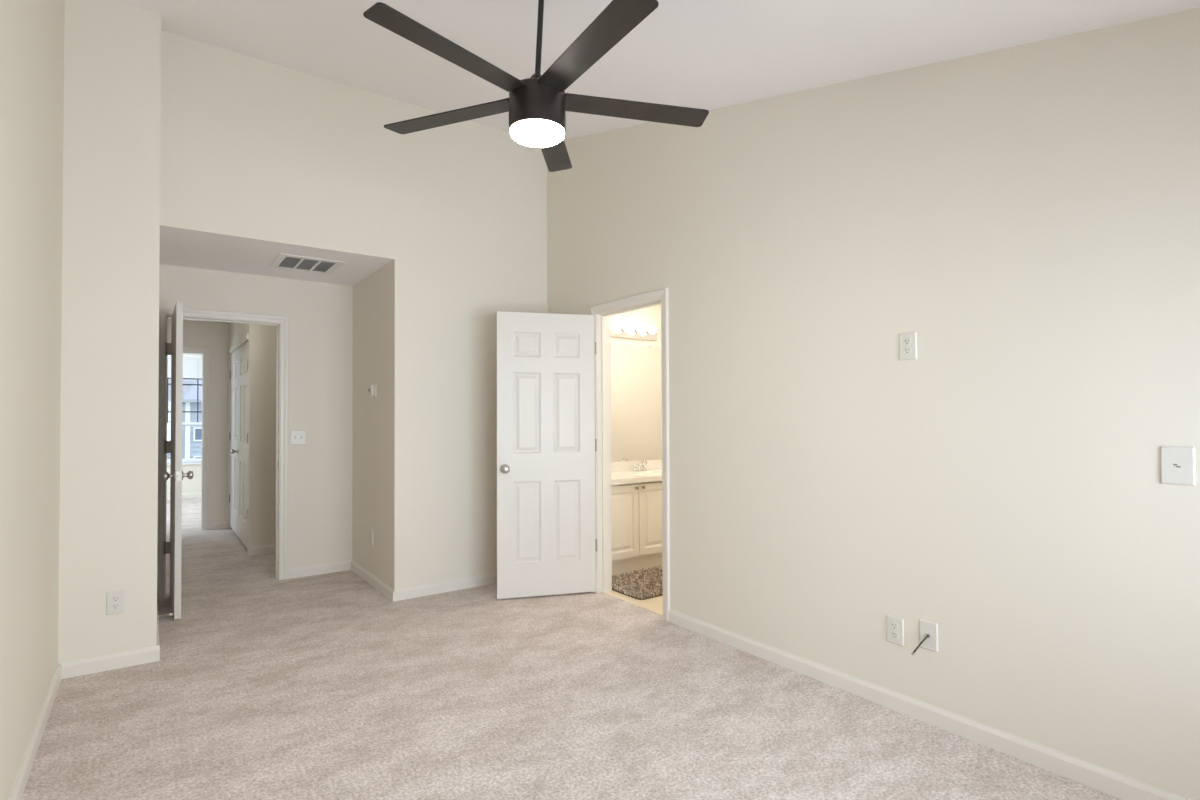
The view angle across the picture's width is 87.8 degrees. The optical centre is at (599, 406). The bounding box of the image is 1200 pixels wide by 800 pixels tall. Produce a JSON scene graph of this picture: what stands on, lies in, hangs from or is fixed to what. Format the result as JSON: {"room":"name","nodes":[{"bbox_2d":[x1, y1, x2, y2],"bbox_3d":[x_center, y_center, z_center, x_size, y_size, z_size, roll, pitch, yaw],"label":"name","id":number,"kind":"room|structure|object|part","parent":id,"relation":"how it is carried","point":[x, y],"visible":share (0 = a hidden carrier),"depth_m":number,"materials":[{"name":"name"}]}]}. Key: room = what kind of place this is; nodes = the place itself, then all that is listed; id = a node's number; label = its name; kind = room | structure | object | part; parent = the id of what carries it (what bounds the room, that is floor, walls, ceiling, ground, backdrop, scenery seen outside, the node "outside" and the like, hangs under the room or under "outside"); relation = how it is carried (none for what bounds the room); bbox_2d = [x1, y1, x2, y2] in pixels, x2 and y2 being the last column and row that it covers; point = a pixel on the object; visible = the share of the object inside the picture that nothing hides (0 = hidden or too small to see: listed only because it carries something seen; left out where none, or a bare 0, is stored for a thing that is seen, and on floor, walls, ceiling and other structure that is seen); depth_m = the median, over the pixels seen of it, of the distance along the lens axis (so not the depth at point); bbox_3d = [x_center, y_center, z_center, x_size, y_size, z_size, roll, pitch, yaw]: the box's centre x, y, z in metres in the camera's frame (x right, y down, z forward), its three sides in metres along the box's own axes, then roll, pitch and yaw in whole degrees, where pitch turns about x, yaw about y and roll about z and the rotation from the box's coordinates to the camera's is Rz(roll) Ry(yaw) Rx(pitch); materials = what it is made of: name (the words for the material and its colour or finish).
{"room":"empty bedroom","nodes":[
{"label":"empty bedroom","id":0,"kind":"room"},
{"bbox_2d":[0,0,64,799],"bbox_3d":[-1.360,-0.445,1.175,0.120,3.516,4.685,0,-1,-36],"label":"wall","id":1,"kind":"structure","parent":0,"point":[31,31],"depth_m":2.26,"materials":[{"name":"beige paint"}]},
{"bbox_2d":[8,663,60,799],"bbox_3d":[-1.299,1.274,1.187,0.014,0.078,4.685,0,-1,-36],"label":"baseboard","id":2,"kind":"structure","parent":1,"relation":"attached to","point":[19,785],"depth_m":2.39,"materials":[{"name":"white paint"}]},
{"bbox_2d":[58,0,160,665],"bbox_3d":[-2.995,-0.436,3.771,0.517,3.596,1.436,0,-1,-36],"label":"wall column","id":3,"kind":"structure","parent":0,"point":[108,522],"depth_m":3.22,"materials":[{"name":"beige paint"}]},
{"bbox_2d":[61,645,159,678],"bbox_3d":[-2.503,1.311,3.199,0.397,0.078,0.014,0,-1,-36],"label":"baseboard","id":4,"kind":"structure","parent":3,"relation":"attached to","point":[80,667],"depth_m":3.19,"materials":[{"name":"white paint"}]},
{"bbox_2d":[106,590,124,614],"bbox_3d":[-2.497,1.012,3.212,0.075,0.118,0.009,0,-1,-36],"label":"wall outlet","id":5,"kind":"object","parent":3,"relation":"attached to","point":[115,600],"visible":1,"depth_m":3.21,"materials":[{"name":"white plastic"}]},
{"bbox_2d":[111,603,119,609],"bbox_3d":[-2.495,1.032,3.209,0.034,0.029,0.002,0,-1,-36],"label":"receptacle","id":6,"kind":"object","parent":5,"relation":"attached to","point":[114,606],"depth_m":3.21,"materials":[{"name":"grey plastic"}]},
{"bbox_2d":[111,596,119,601],"bbox_3d":[-2.496,0.993,3.210,0.034,0.029,0.002,0,-1,-36],"label":"receptacle","id":7,"kind":"object","parent":5,"relation":"attached to","point":[113,598],"depth_m":3.21,"materials":[{"name":"grey plastic"}]},
{"bbox_2d":[167,354,201,493],"bbox_3d":[-7.219,0.272,9.708,4.100,2.405,0.120,0,-1,-36],"label":"wall","id":8,"kind":"structure","parent":0,"point":[193,485],"depth_m":10.07,"materials":[{"name":"beige paint"}]},
{"bbox_2d":[167,492,200,498],"bbox_3d":[-7.175,1.434,9.635,3.860,0.078,0.014,0,-1,-36],"label":"baseboard","id":9,"kind":"structure","parent":8,"relation":"attached to","point":[197,494],"depth_m":10.04,"materials":[{"name":"white paint"}]},
{"bbox_2d":[167,358,201,464],"bbox_3d":[-6.738,0.057,10.018,0.840,1.760,0.150,0,-1,-36],"label":"window","id":10,"kind":"structure","parent":8,"relation":"in","point":[184,461],"depth_m":10.10,"materials":[{"name":"white plastic"}]},
{"bbox_2d":[167,355,201,378],"bbox_3d":[-6.725,-0.637,10.008,0.752,0.368,0.053,0,-1,-36],"label":"raised blind","id":11,"kind":"object","parent":10,"relation":"attached to","point":[191,361],"visible":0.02,"depth_m":10.07,"materials":[{"name":"white plastic"}]},
{"bbox_3d":[-6.714,0.926,9.976,0.840,0.020,0.080,0,-1,-36],"label":"sill","id":12,"kind":"part","parent":10,"relation":"part of","materials":[{"name":"white plastic"}]},
{"bbox_3d":[-6.761,0.048,10.050,0.760,1.740,0.070,0,-1,-36],"label":"frame","id":13,"kind":"part","parent":10,"relation":"part of","materials":[{"name":"white plastic"}]},
{"bbox_3d":[-6.767,-0.235,10.061,0.700,1.114,0.025,0,-1,-36],"label":"sash","id":14,"kind":"part","parent":10,"relation":"part of","materials":[{"name":"white plastic"}]},
{"bbox_3d":[-6.749,0.575,10.028,0.700,0.625,0.025,0,-1,-36],"label":"sash","id":15,"kind":"part","parent":10,"relation":"part of","materials":[{"name":"white plastic"}]},
{"bbox_2d":[168,319,229,525],"bbox_3d":[-4.786,0.220,7.100,2.020,2.405,0.120,0,-1,-36],"label":"wall","id":16,"kind":"structure","parent":0,"point":[215,336],"depth_m":7.26,"materials":[{"name":"beige paint"}]},
{"bbox_2d":[183,346,209,529],"bbox_3d":[-4.909,0.372,6.997,0.890,2.099,0.138,0,-1,-36],"label":"door frame","id":17,"kind":"structure","parent":16,"relation":"attached to","point":[205,490],"depth_m":7.19,"materials":[{"name":"white paint"}]},
{"bbox_2d":[209,521,227,528],"bbox_3d":[-4.431,1.384,7.252,0.192,0.078,0.014,0,-1,-36],"label":"baseboard","id":18,"kind":"structure","parent":16,"relation":"attached to","point":[223,524],"depth_m":7.24,"materials":[{"name":"white paint"}]},
{"bbox_2d":[230,323,248,546],"bbox_3d":[-3.633,0.212,6.880,0.650,2.405,1.830,0,-1,-36],"label":"wall","id":19,"kind":"structure","parent":0,"point":[237,331],"depth_m":6.64,"materials":[{"name":"beige paint"}]},
{"bbox_2d":[229,349,238,535],"bbox_3d":[-4.091,0.389,6.940,0.100,2.000,0.808,0,-1,-36],"label":"door","id":20,"kind":"structure","parent":19,"relation":"in","point":[234,435],"depth_m":6.92,"materials":[{"name":"white paint"}]},
{"bbox_2d":[228,333,248,527],"bbox_3d":[-3.810,0.364,6.662,0.132,2.095,1.690,0,-1,-36],"label":"door frame","id":21,"kind":"structure","parent":19,"relation":"attached to","point":[244,339],"depth_m":7.26,"materials":[{"name":"white paint"}]},
{"bbox_2d":[238,342,247,547],"bbox_3d":[-3.594,0.377,6.299,0.046,2.000,0.808,0,-1,-36],"label":"door","id":22,"kind":"structure","parent":19,"relation":"in","point":[243,350],"depth_m":6.29,"materials":[{"name":"white paint"}]},
{"bbox_2d":[159,264,352,568],"bbox_3d":[-2.586,0.080,5.018,3.140,2.600,0.120,0,-1,-36],"label":"wall","id":23,"kind":"structure","parent":0,"point":[320,361],"depth_m":5.10,"materials":[{"name":"beige paint"}]},
{"bbox_2d":[162,302,192,619],"bbox_3d":[-2.897,0.348,4.256,0.165,2.018,0.730,0,-1,-37],"label":"door","id":24,"kind":"structure","parent":23,"relation":"in","point":[175,348],"depth_m":3.98,"materials":[{"name":"white paint"}]},
{"bbox_3d":[-2.761,0.447,3.989,0.065,0.066,0.066,0,-1,-37],"label":"knob","id":25,"kind":"part","parent":24,"relation":"part of","materials":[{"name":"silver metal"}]},
{"bbox_3d":[-2.681,0.448,4.049,0.065,0.066,0.066,0,-1,-37],"label":"knob","id":26,"kind":"part","parent":24,"relation":"part of","materials":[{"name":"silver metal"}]},
{"bbox_2d":[157,306,288,596],"bbox_3d":[-2.892,0.328,4.792,0.870,2.099,0.156,0,-1,-36],"label":"door frame","id":27,"kind":"structure","parent":23,"relation":"attached to","point":[282,322],"depth_m":4.89,"materials":[{"name":"white paint"}]},
{"bbox_2d":[290,430,305,444],"bbox_3d":[-2.438,0.255,5.036,0.116,0.118,0.018,0,-1,-36],"label":"light switch","id":28,"kind":"object","parent":23,"relation":"attached to","point":[297,437],"visible":1,"depth_m":5.04,"materials":[{"name":"white plastic"}]},
{"bbox_2d":[288,560,351,578],"bbox_3d":[-2.294,1.342,5.122,0.498,0.078,0.014,0,-1,-36],"label":"baseboard","id":29,"kind":"structure","parent":23,"relation":"attached to","point":[297,572],"depth_m":5.11,"materials":[{"name":"white paint"}]},
{"bbox_2d":[247,324,276,553],"bbox_3d":[-2.656,0.200,6.384,1.650,2.405,0.120,0,-1,-36],"label":"wall","id":30,"kind":"structure","parent":0,"point":[262,338],"depth_m":5.91,"materials":[{"name":"beige paint"}]},
{"bbox_2d":[249,544,275,555],"bbox_3d":[-2.612,1.362,6.311,1.650,0.078,0.014,0,-1,-36],"label":"baseboard","id":31,"kind":"structure","parent":30,"relation":"attached to","point":[264,549],"depth_m":5.89,"materials":[{"name":"white paint"}]},
{"bbox_2d":[159,226,393,285],"bbox_3d":[-2.334,-1.085,4.466,1.362,0.100,1.105,0,-1,-36],"label":"ceiling","id":32,"kind":"structure","parent":0,"point":[178,247],"depth_m":4.33,"materials":[{"name":"white paint"}]},
{"bbox_2d":[269,253,344,274],"bbox_3d":[-2.141,-1.032,4.545,0.422,0.005,0.460,0,-1,-36],"label":"ceiling vent","id":33,"kind":"object","parent":32,"relation":"in","point":[282,261],"visible":1,"depth_m":4.53,"materials":[{"name":"white metal"}]},
{"bbox_2d":[160,30,546,589],"bbox_3d":[-1.479,-0.447,4.450,2.734,3.626,0.120,0,-1,-36],"label":"wall","id":34,"kind":"structure","parent":0,"point":[251,148],"depth_m":4.46,"materials":[{"name":"beige paint"}]},
{"bbox_2d":[157,601,159,644],"bbox_3d":[-2.773,1.324,3.898,0.014,0.078,1.436,0,-1,-36],"label":"baseboard","id":35,"kind":"structure","parent":34,"relation":"attached to","point":[158,642],"depth_m":3.61,"materials":[{"name":"white paint"}]},
{"bbox_2d":[395,573,496,600],"bbox_3d":[-0.936,1.330,4.727,1.239,0.078,0.014,0,-1,-36],"label":"baseboard","id":36,"kind":"structure","parent":34,"relation":"attached to","point":[476,581],"depth_m":4.57,"materials":[{"name":"white paint"}]},
{"bbox_2d":[352,263,389,584],"bbox_3d":[-1.761,0.075,4.926,0.120,2.600,0.997,0,-1,-36],"label":"wall","id":37,"kind":"structure","parent":0,"point":[370,465],"depth_m":4.84,"materials":[{"name":"beige paint"}]},
{"bbox_2d":[370,529,372,544],"bbox_3d":[-1.770,1.012,4.818,0.009,0.118,0.075,0,-1,-36],"label":"wall outlet","id":38,"kind":"object","parent":37,"relation":"attached to","point":[371,530],"visible":1,"depth_m":4.80,"materials":[{"name":"white plastic"}]},
{"bbox_2d":[368,383,375,397],"bbox_3d":[-1.758,-0.119,4.798,0.028,0.105,0.150,0,-1,-36],"label":"thermostat","id":39,"kind":"object","parent":37,"relation":"attached to","point":[372,390],"visible":1,"depth_m":4.76,"materials":[{"name":"white plastic"}]},
{"bbox_2d":[351,561,394,601],"bbox_3d":[-1.767,1.334,4.806,0.014,0.078,1.117,0,-1,-36],"label":"baseboard","id":40,"kind":"structure","parent":37,"relation":"attached to","point":[385,589],"depth_m":4.73,"materials":[{"name":"white paint"}]},
{"bbox_2d":[21,497,1121,799],"bbox_3d":[-2.451,1.408,5.261,6.620,0.050,12.880,0,-1,-36],"label":"floor","id":41,"kind":"structure","parent":0,"point":[327,686],"depth_m":2.70,"materials":[{"name":"carpet"}]},
{"bbox_2d":[611,481,662,574],"bbox_3d":[0.267,1.002,5.397,1.223,0.744,0.577,0,-1,-36],"label":"vanity cabinet","id":42,"kind":"object","parent":41,"relation":"on","point":[636,508],"visible":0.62,"depth_m":5.12,"materials":[{"name":"white wood"}]},
{"bbox_3d":[0.145,0.935,5.003,0.416,0.588,0.018,0,-1,-36],"label":"door","id":43,"kind":"part","parent":42,"relation":"part of","materials":[{"name":"white wood"}]},
{"bbox_2d":[611,459,661,484],"bbox_3d":[0.269,0.610,5.407,1.233,0.214,0.578,0,-1,-36],"label":"countertop","id":44,"kind":"structure","parent":42,"relation":"on","point":[621,472],"depth_m":5.63,"materials":[{"name":"stone"}]},
{"bbox_2d":[632,460,647,470],"bbox_3d":[0.391,0.541,5.694,0.155,0.103,0.136,0,-1,-36],"label":"faucet","id":45,"kind":"object","parent":44,"relation":"on","point":[641,461],"visible":1,"depth_m":5.71,"materials":[{"name":"silver metal"}]},
{"bbox_3d":[0.488,0.938,5.251,0.418,0.588,0.018,0,-1,-36],"label":"door","id":46,"kind":"part","parent":42,"relation":"part of","materials":[{"name":"white wood"}]},
{"bbox_2d":[612,566,662,599],"bbox_3d":[0.440,1.348,4.834,0.860,0.034,0.642,0,-1,-36],"label":"bath rug","id":47,"kind":"object","parent":41,"relation":"on","point":[644,584],"visible":0.52,"depth_m":4.72,"materials":[{"name":"brown fabric"}]},
{"bbox_2d":[611,305,661,461],"bbox_3d":[0.228,0.179,5.818,1.643,2.405,0.120,0,-1,-36],"label":"wall","id":48,"kind":"structure","parent":0,"point":[648,317],"depth_m":5.89,"materials":[{"name":"white paint"}]},
{"bbox_2d":[611,326,656,340],"bbox_3d":[0.276,-0.682,5.763,0.660,0.108,0.050,0,-1,-36],"label":"vanity light bar","id":49,"kind":"object","parent":48,"relation":"attached to","point":[619,332],"visible":0.52,"depth_m":5.79,"materials":[{"name":"white glass"}]},
{"bbox_2d":[611,322,617,329],"bbox_3d":[0.118,-0.712,5.567,0.074,0.074,0.084,0,-1,-36],"label":"globe bulb","id":50,"kind":"object","parent":49,"relation":"attached to","point":[614,325],"visible":0.77,"depth_m":5.53,"materials":[{"name":"white glass"}]},
{"bbox_2d":[623,324,631,331],"bbox_3d":[0.246,-0.711,5.660,0.074,0.074,0.084,0,-1,-36],"label":"globe bulb","id":51,"kind":"object","parent":49,"relation":"attached to","point":[627,327],"visible":1,"depth_m":5.63,"materials":[{"name":"white glass"}]},
{"bbox_2d":[637,325,644,332],"bbox_3d":[0.376,-0.710,5.754,0.074,0.074,0.084,0,-1,-36],"label":"globe bulb","id":52,"kind":"object","parent":49,"relation":"attached to","point":[640,328],"visible":1,"depth_m":5.72,"materials":[{"name":"white glass"}]},
{"bbox_2d":[648,326,656,333],"bbox_3d":[0.489,-0.709,5.836,0.074,0.074,0.084,0,-1,-36],"label":"globe bulb","id":53,"kind":"object","parent":49,"relation":"attached to","point":[652,330],"visible":1,"depth_m":5.80,"materials":[{"name":"white glass"}]},
{"bbox_2d":[611,459,661,471],"bbox_3d":[0.105,0.551,5.633,1.233,0.087,0.020,0,-1,-36],"label":"backsplash","id":54,"kind":"structure","parent":48,"relation":"attached to","point":[652,464],"depth_m":5.75,"materials":[{"name":"stone"}]},
{"bbox_2d":[611,343,661,461],"bbox_3d":[0.107,-0.037,5.654,1.193,1.080,0.010,0,-1,-36],"label":"vanity mirror","id":55,"kind":"object","parent":48,"relation":"attached to","point":[636,432],"visible":0.54,"depth_m":5.81,"materials":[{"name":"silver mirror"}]},
{"bbox_2d":[114,0,1199,139],"bbox_3d":[-0.190,-1.655,2.243,3.252,1.430,5.244,0,-1,-36],"label":"ceiling","id":56,"kind":"structure","parent":0,"point":[700,54],"depth_m":2.89,"materials":[{"name":"white paint"}]},
{"bbox_2d":[363,0,708,171],"bbox_3d":[-0.213,-1.300,2.260,1.291,0.645,1.256,0,-1,-36],"label":"ceiling fan","id":57,"kind":"object","parent":56,"relation":"hanging from","point":[536,105],"visible":1,"depth_m":2.20,"materials":[{"name":"brown metal"}]},
{"bbox_3d":[-0.477,-1.137,2.002,0.113,0.006,0.572,8,4,40],"label":"blade","id":58,"kind":"part","parent":57,"relation":"part of","materials":[{"name":"brown wood"}]},
{"bbox_3d":[-0.588,-1.130,2.440,0.572,0.006,0.113,-1,6,22],"label":"blade","id":59,"kind":"part","parent":57,"relation":"part of","materials":[{"name":"black wood"}]},
{"bbox_3d":[-0.205,-1.127,2.680,0.113,0.006,0.572,-7,-1,4],"label":"blade","id":60,"kind":"part","parent":57,"relation":"part of","materials":[{"name":"black wood"}]},
{"bbox_3d":[-0.027,-1.139,1.972,0.113,0.006,0.572,8,-5,-32],"label":"blade","id":61,"kind":"part","parent":57,"relation":"part of","materials":[{"name":"brown wood"}]},
{"bbox_3d":[0.141,-1.133,2.391,0.572,0.006,0.113,0,-8,-14],"label":"blade","id":62,"kind":"part","parent":57,"relation":"part of","materials":[{"name":"black wood"}]},
{"bbox_2d":[547,8,1199,799],"bbox_3d":[1.082,-0.463,3.142,0.120,3.596,5.004,0,-1,-36],"label":"wall","id":63,"kind":"structure","parent":0,"point":[1030,212],"depth_m":2.54,"materials":[{"name":"beige paint"}]},
{"bbox_2d":[496,311,596,598],"bbox_3d":[-0.380,0.341,4.480,0.730,2.018,0.165,0,-1,-14],"label":"door","id":64,"kind":"structure","parent":63,"relation":"in","point":[547,443],"depth_m":4.46,"materials":[{"name":"white paint"}]},
{"bbox_3d":[-0.661,0.442,4.357,0.066,0.066,0.065,0,-1,-15],"label":"knob","id":65,"kind":"part","parent":64,"relation":"part of","materials":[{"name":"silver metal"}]},
{"bbox_2d":[590,287,669,621],"bbox_3d":[0.239,0.307,4.298,0.156,2.099,0.838,0,-1,-36],"label":"door frame","id":66,"kind":"structure","parent":63,"relation":"attached to","point":[602,313],"depth_m":4.55,"materials":[{"name":"white paint"}]},
{"bbox_2d":[887,615,903,645],"bbox_3d":[1.291,0.983,2.728,0.009,0.118,0.075,0,-1,-36],"label":"wall outlet","id":67,"kind":"object","parent":63,"relation":"attached to","point":[895,625],"visible":1,"depth_m":2.72,"materials":[{"name":"white plastic"}]},
{"bbox_2d":[891,622,897,629],"bbox_3d":[1.289,0.963,2.727,0.002,0.029,0.034,0,-1,-36],"label":"receptacle","id":68,"kind":"object","parent":67,"relation":"attached to","point":[894,625],"depth_m":2.73,"materials":[{"name":"grey plastic"}]},
{"bbox_2d":[891,631,898,638],"bbox_3d":[1.289,1.002,2.727,0.002,0.029,0.034,0,-1,-36],"label":"receptacle","id":69,"kind":"object","parent":67,"relation":"attached to","point":[894,634],"depth_m":2.73,"materials":[{"name":"grey plastic"}]},
{"bbox_2d":[899,332,916,360],"bbox_3d":[1.329,-0.258,2.690,0.009,0.118,0.075,0,-1,-36],"label":"wall outlet","id":70,"kind":"object","parent":63,"relation":"attached to","point":[907,341],"visible":1,"depth_m":2.69,"materials":[{"name":"white plastic"}]},
{"bbox_2d":[903,338,910,344],"bbox_3d":[1.326,-0.278,2.689,0.002,0.029,0.034,0,-1,-36],"label":"receptacle","id":71,"kind":"object","parent":70,"relation":"attached to","point":[906,341],"depth_m":2.69,"materials":[{"name":"grey plastic"}]},
{"bbox_2d":[903,347,911,353],"bbox_3d":[1.327,-0.239,2.688,0.002,0.029,0.034,0,-1,-36],"label":"receptacle","id":72,"kind":"object","parent":70,"relation":"attached to","point":[906,350],"depth_m":2.69,"materials":[{"name":"grey plastic"}]},
{"bbox_2d":[920,619,937,651],"bbox_3d":[1.377,0.962,2.612,0.007,0.118,0.074,0,-1,-36],"label":"cable plate","id":73,"kind":"object","parent":63,"relation":"attached to","point":[928,628],"visible":1,"depth_m":2.61,"materials":[{"name":"white plastic"}]},
{"bbox_2d":[911,635,928,654],"bbox_3d":[1.339,1.001,2.605,0.075,0.083,0.015,0,-1,0],"label":"coaxial cable","id":74,"kind":"object","parent":73,"relation":"attached to","point":[927,636],"visible":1,"depth_m":2.60,"materials":[{"name":"grey plastic"}]},
{"bbox_2d":[669,609,1190,799],"bbox_3d":[1.469,1.284,2.475,0.014,0.078,3.524,0,-1,-36],"label":"baseboard","id":75,"kind":"structure","parent":63,"relation":"attached to","point":[1115,784],"depth_m":2.52,"materials":[{"name":"white paint"}]},
{"bbox_2d":[1160,446,1195,485],"bbox_3d":[1.838,0.189,1.984,0.007,0.122,0.083,0,-1,-36],"label":"light switch","id":76,"kind":"object","parent":63,"relation":"attached to","point":[1177,463],"visible":1,"depth_m":1.98,"materials":[{"name":"white plastic"}]},
{"label":"outside","id":77,"kind":"structure","parent":0,"visible":0},
{"bbox_3d":[-21.393,4.950,29.484,40.000,0.200,47.000,0,-1,-36],"label":"ground","id":78,"kind":"structure","parent":77,"visible":0},
{"bbox_2d":[167,359,201,459],"bbox_3d":[-21.967,-0.517,25.221,18.600,10.600,7.400,0,-1,-36],"label":"house","id":79,"kind":"structure","parent":78,"relation":"on","point":[185,381],"depth_m":24.70,"materials":[{"name":"grey"}]},
{"bbox_2d":[182,380,201,458],"bbox_3d":[-9.463,1.471,21.336,8.280,6.400,6.300,0,-1,-36],"label":"house","id":80,"kind":"structure","parent":78,"relation":"on","point":[191,435],"depth_m":16.77,"materials":[{"name":"grey"}]},
{"bbox_3d":[-10.664,0.759,16.932,0.540,0.270,0.025,0,-1,-36],"label":"pane","id":81,"kind":"part","parent":80,"relation":"part of","materials":[{"name":"blue glass"}]}
]}

